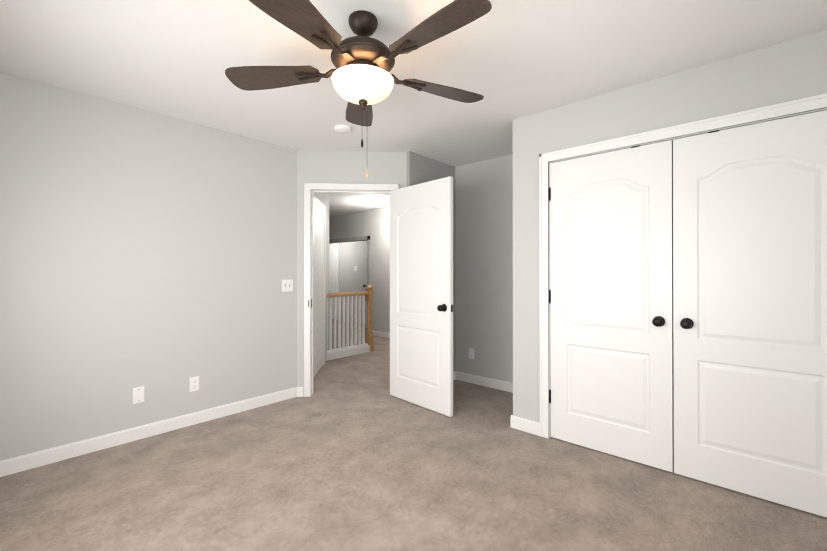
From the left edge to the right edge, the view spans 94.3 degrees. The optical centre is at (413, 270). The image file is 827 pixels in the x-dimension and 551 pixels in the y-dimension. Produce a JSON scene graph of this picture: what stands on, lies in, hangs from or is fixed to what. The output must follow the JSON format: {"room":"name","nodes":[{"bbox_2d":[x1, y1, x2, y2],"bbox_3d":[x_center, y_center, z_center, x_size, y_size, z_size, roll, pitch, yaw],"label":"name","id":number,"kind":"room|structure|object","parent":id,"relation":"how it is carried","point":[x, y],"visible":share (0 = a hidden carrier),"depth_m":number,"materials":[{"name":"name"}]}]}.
{"room":"empty bedroom","nodes":[
{"label":"empty bedroom","id":0,"kind":"room"},
{"bbox_2d":[0,72,296,460],"bbox_3d":[-2.057,0.025,2.893,0.120,2.440,2.660,0,0,42],"label":"wall","id":1,"kind":"structure","parent":0,"point":[154,254],"depth_m":2.79,"materials":[{"name":"grey paint"}]},
{"bbox_2d":[133,386,144,403],"bbox_3d":[-2.025,0.920,2.829,0.008,0.115,0.070,0,0,42],"label":"outlet","id":2,"kind":"object","parent":1,"relation":"attached to","point":[138,394],"visible":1,"depth_m":2.83,"materials":[{"name":"white plastic"}]},
{"bbox_2d":[190,376,198,391],"bbox_3d":[-1.773,0.921,3.108,0.010,0.115,0.070,0,0,42],"label":"outlet","id":3,"kind":"object","parent":1,"relation":"attached to","point":[194,383],"visible":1,"depth_m":3.10,"materials":[{"name":"white plastic"}]},
{"bbox_2d":[0,330,539,476],"bbox_3d":[-0.349,1.200,3.396,6.300,0.095,5.460,0,0,42],"label":"baseboard","id":4,"kind":"structure","parent":1,"relation":"attached to","point":[13,465],"depth_m":2.93,"materials":[{"name":"white paint"}]},
{"bbox_2d":[282,280,292,291],"bbox_3d":[-1.219,0.149,3.720,0.018,0.115,0.116,0,0,42],"label":"switch plate","id":5,"kind":"object","parent":1,"relation":"attached to","point":[287,285],"visible":1,"depth_m":3.72,"materials":[{"name":"white plastic"}]},
{"bbox_2d":[314,193,328,361],"bbox_3d":[-1.251,0.033,4.735,0.150,2.440,1.630,0,0,-3],"label":"wall","id":6,"kind":"structure","parent":0,"point":[323,198],"depth_m":5.32,"materials":[{"name":"grey paint"}]},
{"bbox_2d":[314,196,325,376],"bbox_3d":[-1.163,0.198,4.674,0.018,2.110,0.940,0,0,-3],"label":"door frame","id":7,"kind":"structure","parent":6,"relation":"attached to","point":[319,274],"depth_m":4.79,"materials":[{"name":"white paint"}]},
{"bbox_2d":[297,150,406,386],"bbox_3d":[-0.588,0.029,3.894,1.146,2.440,0.120,0,0,-3],"label":"wall","id":8,"kind":"structure","parent":0,"point":[341,167],"depth_m":3.83,"materials":[{"name":"grey paint"}]},
{"bbox_2d":[304,183,398,396],"bbox_3d":[-0.616,0.194,3.892,0.938,2.110,0.158,0,0,-3],"label":"door frame","id":9,"kind":"structure","parent":8,"relation":"attached to","point":[308,187],"depth_m":3.81,"materials":[{"name":"white paint"}]},
{"bbox_2d":[390,176,453,416],"bbox_3d":[0.032,0.223,3.526,0.810,2.030,0.180,0,0,42],"label":"bedroom door","id":10,"kind":"structure","parent":8,"relation":"in","point":[421,294],"depth_m":3.48,"materials":[{"name":"white paint"}]},
{"bbox_2d":[339,241,366,322],"bbox_3d":[-1.022,0.051,9.157,6.000,2.440,0.120,0,0,42],"label":"wall","id":11,"kind":"structure","parent":0,"point":[352,255],"depth_m":9.52,"materials":[{"name":"grey paint"}]},
{"bbox_2d":[329,243,338,319],"bbox_3d":[-2.281,0.225,10.178,0.920,2.100,0.043,0,0,42],"label":"door","id":12,"kind":"structure","parent":11,"relation":"in","point":[333,267],"depth_m":9.96,"materials":[{"name":"white paint"}]},
{"bbox_2d":[329,207,389,332],"bbox_3d":[-1.238,0.046,7.953,7.290,2.440,0.120,0,0,42],"label":"wall","id":13,"kind":"structure","parent":0,"point":[364,223],"depth_m":7.40,"materials":[{"name":"grey paint"}]},
{"bbox_2d":[329,236,369,285],"bbox_3d":[-1.646,0.298,8.312,2.240,1.940,0.134,0,0,42],"label":"door frame","id":14,"kind":"structure","parent":13,"relation":"attached to","point":[354,239],"depth_m":7.62,"materials":[{"name":"grey paint"}]},
{"bbox_2d":[363,243,366,327],"bbox_3d":[-0.916,0.337,8.066,0.663,1.840,0.461,0,0,42],"label":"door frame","id":15,"kind":"structure","parent":13,"relation":"in","point":[366,283],"depth_m":8.31,"materials":[{"name":"white paint"}]},
{"bbox_2d":[0,319,826,550],"bbox_3d":[-0.822,1.308,5.920,10.620,0.100,8.820,0,0,42],"label":"floor","id":16,"kind":"structure","parent":0,"point":[351,453],"depth_m":2.15,"materials":[{"name":"carpet"}]},
{"bbox_2d":[326,286,373,360],"bbox_3d":[-1.198,0.746,5.414,0.112,1.020,1.629,0,0,42],"label":"stair railing","id":17,"kind":"object","parent":16,"relation":"on","point":[366,345],"visible":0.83,"depth_m":5.70,"materials":[{"name":"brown wood"}]},
{"bbox_2d":[0,0,826,216],"bbox_3d":[-0.822,-1.232,5.930,10.620,0.100,8.820,0,0,42],"label":"ceiling","id":18,"kind":"structure","parent":0,"point":[510,61],"depth_m":2.15,"materials":[{"name":"white paint"}]},
{"bbox_2d":[334,124,350,133],"bbox_3d":[-0.593,-1.175,3.208,0.140,0.037,0.140,0,0,42],"label":"smoke detector","id":19,"kind":"object","parent":18,"relation":"attached to","point":[342,128],"visible":1,"depth_m":3.17,"materials":[{"name":"white plastic"}]},
{"bbox_2d":[225,0,491,177],"bbox_3d":[-0.210,-0.828,1.801,1.285,0.742,1.329,0,0,42],"label":"fan","id":20,"kind":"object","parent":18,"relation":"hanging from","point":[364,80],"visible":1,"depth_m":1.73,"materials":[{"name":"brown wood"}]},
{"bbox_2d":[369,200,385,205],"bbox_3d":[-0.617,-1.139,6.592,0.300,0.080,0.300,0,0,42],"label":"light","id":21,"kind":"object","parent":18,"relation":"attached to","point":[377,202],"visible":1,"depth_m":6.49,"materials":[{"name":"white plastic"}]},
{"bbox_2d":[407,151,454,371],"bbox_3d":[0.652,0.033,4.693,0.120,2.440,2.200,0,0,42],"label":"wall","id":22,"kind":"structure","parent":0,"point":[421,169],"depth_m":4.11,"materials":[{"name":"grey paint"}]},
{"bbox_2d":[455,154,512,382],"bbox_3d":[0.991,0.030,4.038,1.260,2.440,0.120,0,0,42],"label":"wall","id":23,"kind":"structure","parent":0,"point":[484,259],"depth_m":4.15,"materials":[{"name":"grey paint"}]},
{"bbox_2d":[469,348,473,358],"bbox_3d":[0.643,0.926,4.260,0.070,0.115,0.010,0,0,42],"label":"outlet","id":24,"kind":"object","parent":23,"relation":"attached to","point":[471,353],"visible":1,"depth_m":4.26,"materials":[{"name":"white plastic"}]},
{"bbox_2d":[513,30,826,422],"bbox_3d":[1.643,0.023,2.362,2.190,2.440,0.120,0,0,42],"label":"wall","id":25,"kind":"structure","parent":0,"point":[790,70],"depth_m":2.54,"materials":[{"name":"grey paint"}]},
{"bbox_2d":[539,93,826,438],"bbox_3d":[1.619,0.212,2.383,1.562,2.063,0.122,0,0,42],"label":"door frame","id":26,"kind":"structure","parent":25,"relation":"attached to","point":[782,117],"depth_m":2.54,"materials":[{"name":"white paint"}]},
{"bbox_2d":[549,110,826,517],"bbox_3d":[1.570,0.216,2.329,1.537,2.034,0.104,0,0,42],"label":"closet doors","id":27,"kind":"structure","parent":25,"relation":"in","point":[707,252],"depth_m":2.25,"materials":[{"name":"white paint"}]}
]}

